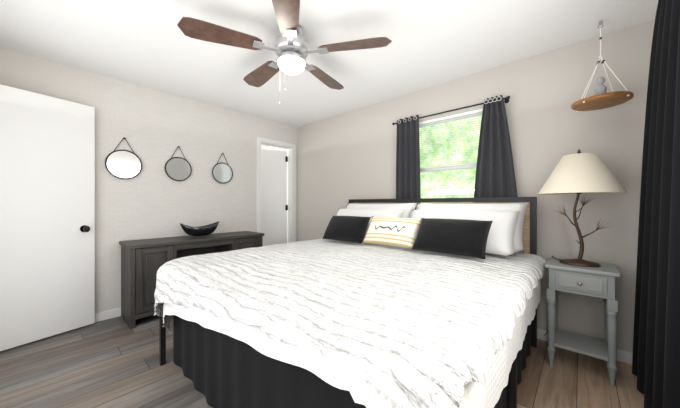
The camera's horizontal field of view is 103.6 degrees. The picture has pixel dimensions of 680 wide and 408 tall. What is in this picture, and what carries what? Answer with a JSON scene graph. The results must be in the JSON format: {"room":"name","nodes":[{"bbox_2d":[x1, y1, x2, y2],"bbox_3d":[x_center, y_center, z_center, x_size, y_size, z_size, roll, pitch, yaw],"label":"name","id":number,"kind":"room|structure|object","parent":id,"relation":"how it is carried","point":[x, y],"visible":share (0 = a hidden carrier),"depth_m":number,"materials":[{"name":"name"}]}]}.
{"room":"bedroom","nodes":[
{"label":"bedroom","id":0,"kind":"room"},
{"bbox_2d":[0,47,296,312],"bbox_3d":[-1.869,-0.064,3.281,0.100,2.440,3.520,0,0,42],"label":"wall","id":1,"kind":"structure","parent":0,"point":[155,128],"depth_m":2.97,"materials":[{"name":"beige paint"}]},
{"bbox_2d":[0,84,94,350],"bbox_3d":[-2.587,0.107,2.199,0.228,2.073,0.858,0,0,42],"label":"entry door","id":2,"kind":"structure","parent":1,"relation":"in","point":[47,216],"depth_m":2.28,"materials":[{"name":"white wood"}]},
{"bbox_2d":[95,308,120,321],"bbox_3d":[-2.113,1.113,2.925,0.012,0.085,2.665,0,0,42],"label":"baseboard","id":3,"kind":"structure","parent":1,"relation":"attached to","point":[109,314],"depth_m":2.68,"materials":[{"name":"white wood"}]},
{"bbox_2d":[105,137,141,178],"bbox_3d":[-2.233,-0.473,2.770,0.040,0.432,0.305,0,0,42],"label":"mirror","id":4,"kind":"object","parent":1,"relation":"attached to","point":[123,164],"visible":1,"depth_m":2.76,"materials":[{"name":"black metal"}]},
{"bbox_2d":[165,146,191,180],"bbox_3d":[-1.897,-0.475,3.143,0.040,0.410,0.283,0,0,42],"label":"mirror","id":5,"kind":"object","parent":1,"relation":"attached to","point":[178,168],"visible":1,"depth_m":3.14,"materials":[{"name":"black metal"}]},
{"bbox_2d":[212,153,232,182],"bbox_3d":[-1.548,-0.473,3.531,0.040,0.402,0.275,0,0,42],"label":"mirror","id":6,"kind":"object","parent":1,"relation":"attached to","point":[222,172],"visible":0.98,"depth_m":3.53,"materials":[{"name":"black metal"}]},
{"bbox_2d":[261,149,287,245],"bbox_3d":[-1.173,0.130,4.368,0.322,2.028,0.582,0,0,42],"label":"hall door","id":7,"kind":"structure","parent":1,"relation":"in","point":[274,207],"depth_m":4.37,"materials":[{"name":"white wood"}]},
{"bbox_2d":[257,137,295,242],"bbox_3d":[-1.016,0.085,4.216,0.116,2.142,0.714,0,0,42],"label":"trim","id":8,"kind":"structure","parent":1,"relation":"attached to","point":[291,148],"depth_m":4.40,"materials":[{"name":"white wood"}]},
{"bbox_2d":[261,144,287,242],"bbox_3d":[-1.795,-0.114,4.708,1.700,2.540,2.300,0,0,42],"label":"wall","id":9,"kind":"structure","parent":0,"point":[270,147],"depth_m":5.47,"materials":[{"name":"white paint"}]},
{"bbox_2d":[0,315,643,407],"bbox_3d":[-0.395,1.206,1.887,4.155,0.100,3.620,0,0,42],"label":"floor","id":10,"kind":"structure","parent":0,"point":[111,363],"depth_m":1.79,"materials":[{"name":"brown wood"}]},
{"bbox_2d":[119,231,263,328],"bbox_3d":[-1.628,0.768,3.118,0.460,0.775,1.410,0,0,42],"label":"sideboard","id":11,"kind":"object","parent":10,"relation":"on","point":[143,261],"visible":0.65,"depth_m":2.63,"materials":[{"name":"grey wood"}]},
{"bbox_2d":[180,221,218,235],"bbox_3d":[-1.638,0.294,3.141,0.208,0.164,0.440,0,0,42],"label":"bowl","id":12,"kind":"object","parent":11,"relation":"on","point":[205,230],"visible":1,"depth_m":3.07,"materials":[{"name":"black ceramic"}]},
{"bbox_2d":[154,197,547,407],"bbox_3d":[0.120,0.548,2.043,2.181,1.215,2.209,0,0,42],"label":"bed","id":13,"kind":"object","parent":10,"relation":"on","point":[378,303],"visible":1,"depth_m":1.27,"materials":[{"name":"white fabric"}]},
{"bbox_2d":[545,257,619,386],"bbox_3d":[1.709,0.793,1.904,0.370,0.725,0.369,0,0,42],"label":"nightstand","id":14,"kind":"object","parent":10,"relation":"on","point":[598,282],"visible":1,"depth_m":1.81,"materials":[{"name":"grey wood"}]},
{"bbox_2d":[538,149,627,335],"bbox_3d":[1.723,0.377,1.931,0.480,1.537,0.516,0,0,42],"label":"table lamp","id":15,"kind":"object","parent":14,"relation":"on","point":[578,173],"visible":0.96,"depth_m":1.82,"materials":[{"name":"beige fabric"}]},
{"bbox_2d":[0,0,657,126],"bbox_3d":[-0.395,-1.334,1.887,4.155,0.100,3.620,0,0,42],"label":"ceiling","id":16,"kind":"structure","parent":0,"point":[148,43],"depth_m":2.10,"materials":[{"name":"white paint"}]},
{"bbox_2d":[177,0,391,104],"bbox_3d":[-0.377,-1.000,2.005,1.339,0.566,1.365,0,0,42],"label":"ceiling fan","id":17,"kind":"object","parent":16,"relation":"hanging from","point":[291,50],"visible":1,"depth_m":1.85,"materials":[{"name":"brown wood"}]},
{"bbox_2d":[571,21,633,111],"bbox_3d":[1.832,-0.990,1.880,0.312,0.586,0.312,0,0,42],"label":"tray","id":18,"kind":"object","parent":16,"relation":"hanging from","point":[601,98],"visible":1,"depth_m":1.86,"materials":[{"name":"brown wood"}]},
{"bbox_2d":[297,20,654,351],"bbox_3d":[0.782,-0.064,3.195,3.955,2.440,0.100,0,0,42],"label":"wall","id":19,"kind":"structure","parent":0,"point":[343,159],"depth_m":2.24,"materials":[{"name":"grey paint"}]},
{"bbox_2d":[419,108,482,202],"bbox_3d":[1.188,-0.377,2.820,0.900,1.105,0.085,0,0,42],"label":"window","id":20,"kind":"structure","parent":19,"relation":"in","point":[430,168],"depth_m":2.83,"materials":[{"name":"white"}]},
{"bbox_2d":[392,95,517,202],"bbox_3d":[1.109,-0.402,2.756,1.271,1.155,0.114,0,0,42],"label":"window curtain","id":21,"kind":"object","parent":19,"relation":"hanging from","point":[495,174],"visible":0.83,"depth_m":2.50,"materials":[{"name":"black fabric"}]},
{"bbox_2d":[537,329,632,363],"bbox_3d":[0.744,1.113,3.153,3.955,0.085,0.015,0,0,42],"label":"baseboard","id":22,"kind":"structure","parent":19,"relation":"attached to","point":[624,356],"depth_m":1.96,"materials":[{"name":"white wood"}]},
{"label":"outside","id":23,"kind":"structure","parent":0,"visible":0},
{"bbox_2d":[419,116,481,202],"bbox_3d":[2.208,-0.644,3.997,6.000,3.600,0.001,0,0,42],"label":"tree","id":24,"kind":"object","parent":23,"point":[444,179],"depth_m":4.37,"materials":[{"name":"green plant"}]},
{"bbox_3d":[1.145,-0.064,0.568,0.100,2.440,3.520,0,0,42],"label":"wall","id":25,"kind":"structure","parent":0,"visible":0},
{"bbox_2d":[632,0,679,407],"bbox_3d":[1.234,-0.061,0.881,0.141,2.405,2.465,0,0,42],"label":"curtain","id":26,"kind":"object","parent":25,"relation":"hanging from","point":[656,356],"visible":1,"depth_m":1.30,"materials":[{"name":"black fabric"}]}
]}

